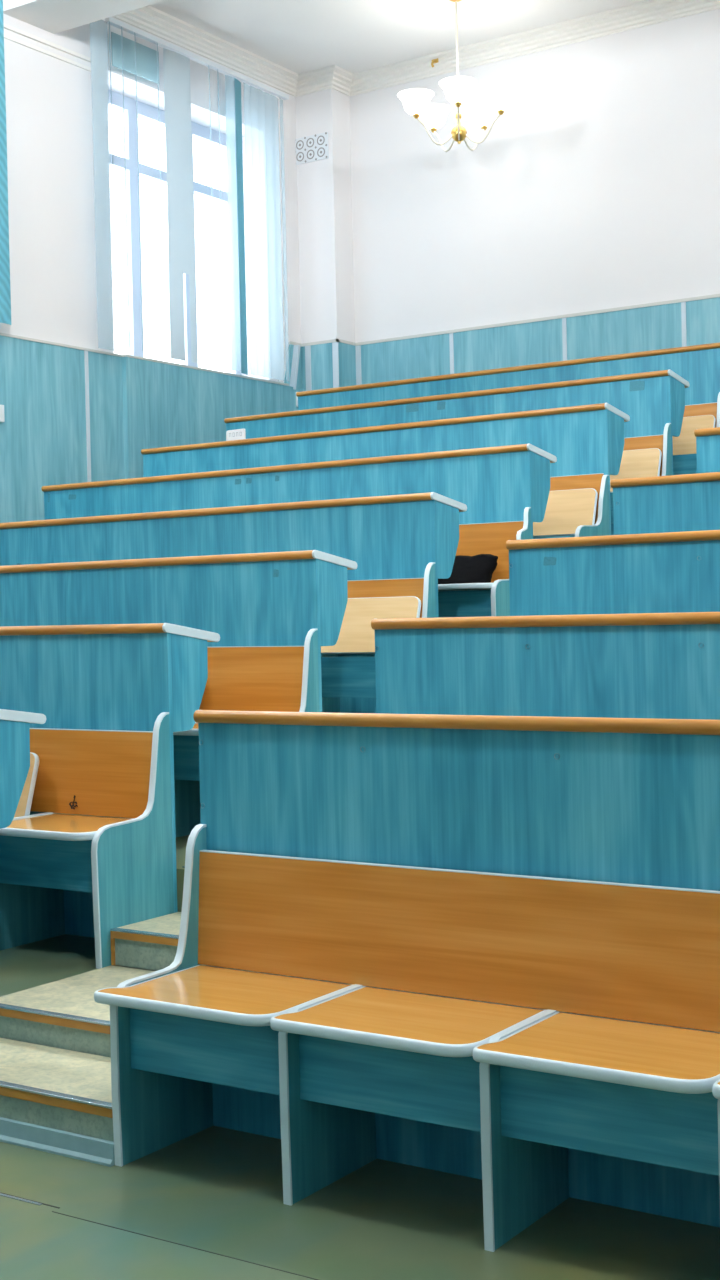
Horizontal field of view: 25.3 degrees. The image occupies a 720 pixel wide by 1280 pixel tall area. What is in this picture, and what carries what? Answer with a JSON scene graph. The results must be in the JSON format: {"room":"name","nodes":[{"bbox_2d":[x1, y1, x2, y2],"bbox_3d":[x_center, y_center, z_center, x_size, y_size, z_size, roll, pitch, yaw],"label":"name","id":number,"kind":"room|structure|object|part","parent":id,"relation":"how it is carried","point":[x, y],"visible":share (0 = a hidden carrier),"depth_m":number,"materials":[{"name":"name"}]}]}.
{"room":"lecture hall","nodes":[
{"label":"lecture hall","id":0,"kind":"room"},
{"bbox_2d":[0,14,300,382],"bbox_3d":[-4.151,-1.546,7.197,0.420,5.820,13.891,-1,1,34],"label":"wall","id":1,"kind":"structure","parent":0,"point":[57,110],"depth_m":10.46,"materials":[{"name":"paint"}]},
{"bbox_2d":[0,0,10,324],"bbox_3d":[-2.620,-2.946,8.934,0.040,2.125,1.850,-1,1,34],"label":"vertical blind","id":2,"kind":"object","parent":1,"relation":"attached to","point":[5,292],"visible":1,"depth_m":9.65,"materials":[{"name":"teal fabric"}]},
{"bbox_2d":[3,23,104,75],"bbox_3d":[-4.769,-3.613,5.904,0.018,0.082,11.160,-1,1,34],"label":"rail","id":3,"kind":"object","parent":1,"relation":"attached to","point":[8,27],"visible":1,"depth_m":10.15,"materials":[{"name":"white paint"}]},
{"bbox_2d":[107,89,241,374],"bbox_3d":[-1.420,-2.852,11.484,0.060,1.878,1.720,-1,1,34],"label":"window","id":4,"kind":"structure","parent":1,"relation":"in","point":[146,112],"depth_m":11.22,"materials":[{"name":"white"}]},
{"bbox_2d":[105,17,288,374],"bbox_3d":[-1.119,-2.993,11.199,0.066,2.170,2.146,-1,1,34],"label":"vertical blind","id":5,"kind":"object","parent":1,"relation":"attached to","point":[176,60],"visible":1,"depth_m":11.07,"materials":[{"name":"white fabric"}]},
{"bbox_2d":[111,32,158,83],"bbox_3d":[-1.505,-3.902,10.746,0.005,0.220,0.470,-1,1,34],"label":"cloth","id":6,"kind":"object","parent":5,"relation":"attached to","point":[146,57],"visible":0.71,"depth_m":10.73,"materials":[{"name":"fabric"}]},
{"bbox_3d":[-1.099,-4.064,11.249,0.040,0.032,1.985,-1,1,34],"label":"head rail","id":7,"kind":"part","parent":5,"relation":"part of","materials":[{"name":"white plastic"}]},
{"bbox_2d":[274,103,279,381],"bbox_3d":[-0.629,-3.003,12.101,0.016,2.100,0.046,-1,1,34],"label":"pipe","id":8,"kind":"object","parent":1,"relation":"attached to","point":[275,136],"visible":1,"depth_m":12.10,"materials":[{"name":"white plastic"}]},
{"bbox_2d":[0,294,719,385],"bbox_3d":[0.187,-1.997,4.129,10.610,0.354,13.591,-1,1,34],"label":"cap","id":9,"kind":"object","parent":1,"relation":"attached to","point":[713,295],"visible":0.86,"depth_m":11.38,"materials":[{"name":"grey"}]},
{"bbox_2d":[0,335,305,522],"bbox_3d":[-4.081,-0.415,6.857,0.050,3.367,13.344,-1,1,34],"label":"wainscoting","id":10,"kind":"structure","parent":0,"point":[135,405],"depth_m":10.46,"materials":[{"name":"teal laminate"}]},
{"bbox_2d":[0,405,4,421],"bbox_3d":[-2.190,-1.377,9.727,0.020,0.105,0.065,-1,1,34],"label":"wall socket","id":11,"kind":"object","parent":10,"relation":"attached to","point":[1,406],"visible":1,"depth_m":9.73,"materials":[{"name":"white plastic"}]},
{"bbox_2d":[84,351,90,481],"bbox_3d":[-1.746,-0.607,10.397,0.004,2.534,0.032,-1,1,34],"label":"trim","id":12,"kind":"structure","parent":10,"relation":"attached to","point":[85,352],"depth_m":10.38,"materials":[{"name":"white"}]},
{"bbox_2d":[290,345,300,389],"bbox_3d":[-0.499,-2.090,12.275,0.043,0.348,0.105,-1,1,34],"label":"strip","id":13,"kind":"object","parent":10,"relation":"attached to","point":[296,350],"visible":1,"depth_m":12.27,"materials":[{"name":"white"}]},
{"bbox_2d":[0,835,719,1279],"bbox_3d":[0.321,0.256,4.109,10.410,2.155,13.591,-1,1,34],"label":"floor","id":14,"kind":"structure","parent":0,"point":[215,1189],"depth_m":3.39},
{"bbox_2d":[0,709,45,828],"bbox_3d":[-2.373,0.728,5.293,3.064,1.054,0.667,-1,1,34],"label":"bench","id":15,"kind":"object","parent":14,"relation":"on","point":[14,725],"visible":1,"depth_m":4.61,"materials":[{"name":"teal laminate"}]},
{"bbox_2d":[0,1192,59,1208],"bbox_3d":[-1.117,1.250,3.813,1.100,0.001,0.004,-1,1,34],"label":"trim","id":16,"kind":"structure","parent":14,"relation":"on","point":[0,1192],"depth_m":3.55,"materials":[{"name":"grey"}]},
{"bbox_2d":[0,1038,114,1166],"bbox_3d":[-0.827,1.171,4.127,0.794,0.137,0.338,-1,1,34],"label":"step","id":17,"kind":"structure","parent":14,"relation":"on","point":[53,1100],"depth_m":3.94,"materials":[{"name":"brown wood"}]},
{"bbox_2d":[0,965,154,1057],"bbox_3d":[-0.584,1.116,4.494,0.794,0.224,0.542,-1,1,34],"label":"step","id":18,"kind":"structure","parent":14,"relation":"on","point":[63,1013],"depth_m":4.41,"materials":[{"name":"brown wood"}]},
{"bbox_2d":[0,623,219,968],"bbox_3d":[-1.921,0.488,5.980,3.064,1.054,0.667,-1,1,34],"label":"bench","id":19,"kind":"object","parent":14,"relation":"on","point":[88,848],"visible":0.98,"depth_m":5.26,"materials":[{"name":"teal laminate"}]},
{"bbox_3d":[-1.301,0.499,5.507,0.479,0.230,0.090,-1,1,34],"label":"seat","id":20,"kind":"part","parent":19,"relation":"part of","materials":[{"name":"brown wood"}]},
{"bbox_3d":[-0.947,0.600,5.153,0.477,0.023,0.349,-1,1,34],"label":"seat","id":21,"kind":"part","parent":19,"relation":"part of","materials":[{"name":"brown wood"}]},
{"bbox_3d":[-1.904,0.454,6.006,3.020,0.280,0.034,-1,1,34],"label":"backrest","id":22,"kind":"part","parent":19,"relation":"part of","materials":[{"name":"brown wood"}]},
{"bbox_3d":[-0.715,0.623,5.046,0.018,0.760,0.354,-1,1,34],"label":"panel","id":23,"kind":"part","parent":19,"relation":"part of","materials":[{"name":"teal laminate"}]},
{"bbox_2d":[110,912,180,970],"bbox_3d":[-0.342,0.938,4.863,0.794,0.112,0.350,-1,1,34],"label":"step","id":24,"kind":"structure","parent":14,"relation":"on","point":[151,944],"depth_m":4.89,"materials":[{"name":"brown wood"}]},
{"bbox_3d":[-0.762,0.961,4.937,0.012,0.084,0.006,-1,1,34],"label":"trim","id":25,"kind":"part","parent":24,"relation":"part of","materials":[{"name":"brown wood"}]},
{"bbox_2d":[0,550,356,836],"bbox_3d":[-1.459,0.213,6.682,3.064,1.054,0.667,-1,1,34],"label":"bench","id":26,"kind":"object","parent":14,"relation":"on","point":[272,614],"visible":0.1,"depth_m":6.07,"materials":[{"name":"teal laminate"}]},
{"bbox_3d":[-1.442,0.179,6.708,3.020,0.280,0.034,-1,1,34],"label":"backrest","id":27,"kind":"part","parent":26,"relation":"part of","materials":[{"name":"brown wood"}]},
{"bbox_3d":[-0.253,0.347,5.748,0.018,0.760,0.354,-1,1,34],"label":"panel","id":28,"kind":"part","parent":26,"relation":"part of","materials":[{"name":"teal laminate"}]},
{"bbox_2d":[52,1211,317,1279],"bbox_3d":[1.538,1.219,2.026,5.300,0.001,0.002,-1,1,34],"label":"trim","id":29,"kind":"structure","parent":14,"relation":"on","point":[52,1211],"depth_m":3.28,"materials":[{"name":"grey"}]},
{"bbox_2d":[0,492,466,712],"bbox_3d":[-0.994,-0.065,7.389,3.064,1.054,0.667,-1,1,34],"label":"bench","id":30,"kind":"object","parent":14,"relation":"on","point":[401,545],"visible":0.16,"depth_m":6.83,"materials":[{"name":"teal laminate"}]},
{"bbox_3d":[0.042,-0.059,6.641,0.453,0.230,0.090,-1,1,34],"label":"seat","id":31,"kind":"part","parent":30,"relation":"part of","materials":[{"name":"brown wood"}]},
{"bbox_3d":[-0.977,-0.099,7.415,3.020,0.280,0.034,-1,1,34],"label":"backrest","id":32,"kind":"part","parent":30,"relation":"part of","materials":[{"name":"brown wood"}]},
{"bbox_3d":[0.213,0.070,6.456,0.018,0.760,0.354,-1,1,34],"label":"panel","id":33,"kind":"part","parent":30,"relation":"part of","materials":[{"name":"teal laminate"}]},
{"bbox_2d":[41,443,556,616],"bbox_3d":[-0.524,-0.352,8.103,3.064,1.054,0.667,-1,1,34],"label":"bench","id":34,"kind":"object","parent":14,"relation":"on","point":[504,490],"visible":0.17,"depth_m":7.66,"materials":[{"name":"teal laminate"}]},
{"bbox_3d":[0.451,-0.240,7.276,0.477,0.023,0.349,-1,1,34],"label":"seat","id":35,"kind":"part","parent":34,"relation":"part of","materials":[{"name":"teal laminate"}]},
{"bbox_2d":[438,554,497,583],"bbox_3d":[0.446,-0.322,7.297,0.394,0.135,0.222,-1,1,34],"label":"bag","id":36,"kind":"object","parent":34,"relation":"on","point":[480,568],"visible":0.62,"depth_m":7.23,"materials":[{"name":"fabric"}]},
{"bbox_3d":[-0.507,-0.386,8.129,3.020,0.280,0.034,-1,1,34],"label":"backrest","id":37,"kind":"part","parent":34,"relation":"part of","materials":[{"name":"brown wood"}]},
{"bbox_3d":[0.682,-0.217,7.169,0.018,0.760,0.354,-1,1,34],"label":"panel","id":38,"kind":"part","parent":34,"relation":"part of","materials":[{"name":"teal laminate"}]},
{"bbox_2d":[141,403,629,538],"bbox_3d":[-0.053,-0.642,8.819,3.064,1.054,0.631,-1,1,34],"label":"bench","id":39,"kind":"object","parent":14,"relation":"on","point":[587,441],"visible":0.13,"depth_m":8.34,"materials":[{"name":"teal laminate"}]},
{"bbox_2d":[226,429,245,440],"bbox_3d":[-0.726,-1.193,9.361,0.136,0.076,0.013,-1,1,34],"label":"number tag","id":40,"kind":"object","parent":39,"relation":"on","point":[238,434],"visible":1,"depth_m":9.35,"materials":[{"name":"white paper"}]},
{"bbox_3d":[0.973,-0.636,8.056,0.453,0.230,0.090,-1,1,34],"label":"seat","id":41,"kind":"part","parent":39,"relation":"part of","materials":[{"name":"brown wood"}]},
{"bbox_3d":[-0.046,-0.676,8.830,3.020,0.280,0.034,-1,1,34],"label":"backrest","id":42,"kind":"part","parent":39,"relation":"part of","materials":[{"name":"brown wood"}]},
{"bbox_3d":[1.145,-0.472,7.872,0.018,0.690,0.354,-1,1,34],"label":"panel","id":43,"kind":"part","parent":39,"relation":"part of","materials":[{"name":"teal laminate"}]},
{"bbox_2d":[94,710,719,1251],"bbox_3d":[0.608,0.693,3.317,2.538,1.054,0.667,-1,1,34],"label":"bench","id":44,"kind":"object","parent":14,"relation":"on","point":[486,948],"visible":1,"depth_m":3.53,"materials":[{"name":"teal laminate"}]},
{"bbox_3d":[-0.483,0.855,3.911,0.018,0.760,0.346,-1,1,34],"label":"panel","id":45,"kind":"part","parent":44,"relation":"part of","materials":[{"name":"teal laminate"}]},
{"bbox_3d":[-0.317,0.827,3.750,0.506,0.023,0.349,-1,1,34],"label":"seat","id":46,"kind":"part","parent":44,"relation":"part of","materials":[{"name":"brown wood"}]},
{"bbox_3d":[0.106,0.822,3.469,0.494,0.023,0.349,-1,1,34],"label":"seat","id":47,"kind":"part","parent":44,"relation":"part of","materials":[{"name":"brown wood"}]},
{"bbox_3d":[0.632,0.659,3.338,2.476,0.280,0.034,-1,1,34],"label":"backrest","id":48,"kind":"part","parent":44,"relation":"part of","materials":[{"name":"brown wood"}]},
{"bbox_3d":[0.524,0.817,3.192,0.492,0.023,0.349,-1,1,34],"label":"seat","id":49,"kind":"part","parent":44,"relation":"part of","materials":[{"name":"brown wood"}]},
{"bbox_2d":[224,369,688,534],"bbox_3d":[0.393,-0.923,9.497,3.064,1.054,0.631,-1,1,34],"label":"bench","id":50,"kind":"object","parent":14,"relation":"on","point":[654,402],"visible":0.12,"depth_m":9.05,"materials":[{"name":"teal laminate"}]},
{"bbox_3d":[1.419,-0.917,8.734,0.453,0.230,0.090,-1,1,34],"label":"seat","id":51,"kind":"part","parent":50,"relation":"part of","materials":[{"name":"brown wood"}]},
{"bbox_3d":[0.400,-0.957,9.508,3.020,0.280,0.034,-1,1,34],"label":"backrest","id":52,"kind":"part","parent":50,"relation":"part of","materials":[{"name":"brown wood"}]},
{"bbox_3d":[1.590,-0.788,8.549,0.018,0.760,0.354,-1,1,34],"label":"panel","id":53,"kind":"part","parent":50,"relation":"part of","materials":[{"name":"teal laminate"}]},
{"bbox_2d":[296,342,719,474],"bbox_3d":[0.833,-1.197,10.165,3.064,1.054,0.631,-1,1,34],"label":"bench","id":54,"kind":"object","parent":14,"relation":"on","point":[699,365],"visible":0.11,"depth_m":9.80,"materials":[{"name":"teal laminate"}]},
{"bbox_3d":[1.858,-1.191,9.401,0.453,0.230,0.090,-1,1,34],"label":"seat","id":55,"kind":"part","parent":54,"relation":"part of","materials":[{"name":"brown wood"}]},
{"bbox_3d":[0.839,-1.230,10.176,3.020,0.280,0.034,-1,1,34],"label":"backrest","id":56,"kind":"part","parent":54,"relation":"part of","materials":[{"name":"brown wood"}]},
{"bbox_2d":[371,612,719,719],"bbox_3d":[1.060,0.453,4.004,2.538,1.054,0.667,-1,1,34],"label":"bench","id":57,"kind":"object","parent":14,"relation":"on","point":[632,665],"visible":0.13,"depth_m":4.41,"materials":[{"name":"teal laminate"}]},
{"bbox_2d":[506,530,719,615],"bbox_3d":[1.539,0.176,4.716,2.520,1.054,0.631,-1,1,34],"label":"bench","id":58,"kind":"object","parent":14,"relation":"on","point":[667,572],"visible":0.21,"depth_m":5.22,"materials":[{"name":"teal laminate"}]},
{"bbox_2d":[611,472,719,534],"bbox_3d":[2.005,-0.101,5.423,2.520,1.054,0.631,-1,1,34],"label":"bench","id":59,"kind":"object","parent":14,"relation":"on","point":[684,502],"visible":0.25,"depth_m":6.03,"materials":[{"name":"teal laminate"}]},
{"bbox_2d":[694,427,719,472],"bbox_3d":[2.474,-0.389,6.137,2.520,1.054,0.631,-1,1,34],"label":"bench","id":60,"kind":"object","parent":14,"relation":"on","point":[707,439],"visible":0.23,"depth_m":6.83,"materials":[{"name":"teal laminate"}]},
{"bbox_2d":[150,0,648,73],"bbox_3d":[0.168,-4.354,4.069,11.130,0.300,14.191,-1,1,34],"label":"ceiling","id":61,"kind":"structure","parent":0,"point":[299,36],"depth_m":11.20,"materials":[{"name":"paint"}]},
{"bbox_2d":[3,0,164,33],"bbox_3d":[2.260,-4.099,7.112,10.410,0.400,0.460,-1,1,34],"label":"ceiling beam","id":62,"kind":"structure","parent":61,"relation":"attached to","point":[52,16],"depth_m":9.80,"materials":[{"name":"paint"}]},
{"bbox_2d":[397,0,518,151],"bbox_3d":[0.673,-3.816,10.738,0.806,1.011,0.799,-1,1,34],"label":"chandelier","id":63,"kind":"object","parent":61,"relation":"hanging from","point":[457,89],"visible":1,"depth_m":10.63,"materials":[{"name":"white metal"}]},
{"bbox_3d":[0.373,-3.567,10.661,0.249,0.128,0.249,-1,1,34],"label":"lamp shade","id":64,"kind":"part","parent":63,"relation":"part of","materials":[{"name":"white glass"}]},
{"bbox_3d":[0.501,-3.398,10.695,0.265,0.185,0.013,-2,1,-14],"label":"arm","id":65,"kind":"part","parent":63,"relation":"part of","materials":[{"name":"beige"}]},
{"bbox_3d":[0.503,-3.575,10.983,0.249,0.128,0.249,-1,1,34],"label":"lamp shade","id":66,"kind":"part","parent":63,"relation":"part of","materials":[{"name":"white glass"}]},
{"bbox_3d":[0.575,-3.403,10.877,0.012,0.184,0.264,-2,1,-32],"label":"arm","id":67,"kind":"part","parent":63,"relation":"part of","materials":[{"name":"beige"}]},
{"bbox_3d":[0.652,-3.901,10.727,0.014,0.760,0.014,-2,1,-34],"label":"stem","id":68,"kind":"part","parent":63,"relation":"part of","materials":[{"name":"beige metal"}]},
{"bbox_3d":[0.639,-3.569,10.438,0.249,0.128,0.249,-1,1,34],"label":"lamp shade","id":69,"kind":"part","parent":63,"relation":"part of","materials":[{"name":"white glass"}]},
{"bbox_3d":[0.651,-3.400,10.568,0.013,0.185,0.264,-1,1,4],"label":"arm","id":70,"kind":"part","parent":63,"relation":"part of","materials":[{"name":"beige"}]},
{"bbox_3d":[0.771,-3.407,10.863,0.013,0.185,0.265,-1,1,40],"label":"arm","id":71,"kind":"part","parent":63,"relation":"part of","materials":[{"name":"beige"}]},
{"bbox_3d":[0.849,-3.582,10.958,0.249,0.128,0.249,-1,1,34],"label":"lamp shade","id":72,"kind":"part","parent":63,"relation":"part of","materials":[{"name":"white glass"}]},
{"bbox_3d":[0.819,-3.405,10.672,0.264,0.185,0.013,-1,1,22],"label":"arm","id":73,"kind":"part","parent":63,"relation":"part of","materials":[{"name":"beige"}]},
{"bbox_3d":[0.933,-3.579,10.622,0.249,0.128,0.249,-1,1,34],"label":"lamp shade","id":74,"kind":"part","parent":63,"relation":"part of","materials":[{"name":"white glass"}]},
{"bbox_2d":[295,9,719,389],"bbox_3d":[3.992,-1.770,9.793,11.130,5.820,0.561,-1,1,34],"label":"wall","id":75,"kind":"structure","parent":0,"point":[598,186],"depth_m":11.58,"materials":[{"name":"paint"}]},
{"bbox_2d":[305,346,311,390],"bbox_3d":[-0.387,-1.585,12.359,0.050,1.365,0.006,-1,1,34],"label":"trim","id":76,"kind":"structure","parent":75,"relation":"attached to","point":[307,348],"depth_m":12.35,"materials":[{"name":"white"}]},
{"bbox_2d":[295,132,328,164],"bbox_3d":[-0.377,-3.772,12.296,0.320,0.200,0.015,-1,1,34],"label":"air vent","id":77,"kind":"object","parent":75,"relation":"in","point":[312,148],"visible":1,"depth_m":12.28,"materials":[{"name":"white plastic"}]},
{"bbox_2d":[332,342,338,387],"bbox_3d":[-0.173,-1.587,12.218,0.053,1.365,0.004,-1,1,34],"label":"trim","id":78,"kind":"structure","parent":75,"relation":"attached to","point":[335,352],"depth_m":12.21,"materials":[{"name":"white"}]},
{"bbox_2d":[355,345,361,384],"bbox_3d":[0.001,-1.594,12.399,0.047,1.365,0.004,-1,1,34],"label":"trim","id":79,"kind":"structure","parent":75,"relation":"attached to","point":[357,348],"depth_m":12.39,"materials":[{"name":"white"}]},
{"bbox_2d":[112,0,719,96],"bbox_3d":[3.179,-4.280,8.502,10.410,0.125,2.881,-1,1,34],"label":"crown molding","id":80,"kind":"structure","parent":75,"relation":"attached to","point":[154,21],"depth_m":11.52,"materials":[{"name":"white paint"}]},
{"bbox_2d":[431,58,438,66],"bbox_3d":[0.542,-4.255,11.809,0.056,0.071,0.058,-1,1,34],"label":"ceiling hook","id":81,"kind":"object","parent":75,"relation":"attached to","point":[437,59],"visible":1,"depth_m":11.81,"materials":[{"name":"gold metal"}]},
{"bbox_2d":[449,333,453,373],"bbox_3d":[0.695,-1.603,11.938,0.032,1.365,0.004,-1,1,34],"label":"trim","id":82,"kind":"structure","parent":75,"relation":"attached to","point":[451,343],"depth_m":11.93,"materials":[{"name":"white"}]},
{"bbox_2d":[562,318,566,360],"bbox_3d":[1.470,-1.612,11.425,0.032,1.365,0.004,-1,1,34],"label":"trim","id":83,"kind":"structure","parent":75,"relation":"attached to","point":[564,328],"depth_m":11.41,"materials":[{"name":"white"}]},
{"bbox_2d":[681,302,686,346],"bbox_3d":[2.221,-1.621,10.927,0.032,1.365,0.004,-1,1,34],"label":"trim","id":84,"kind":"structure","parent":75,"relation":"attached to","point":[683,304],"depth_m":10.92,"materials":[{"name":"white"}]}
]}

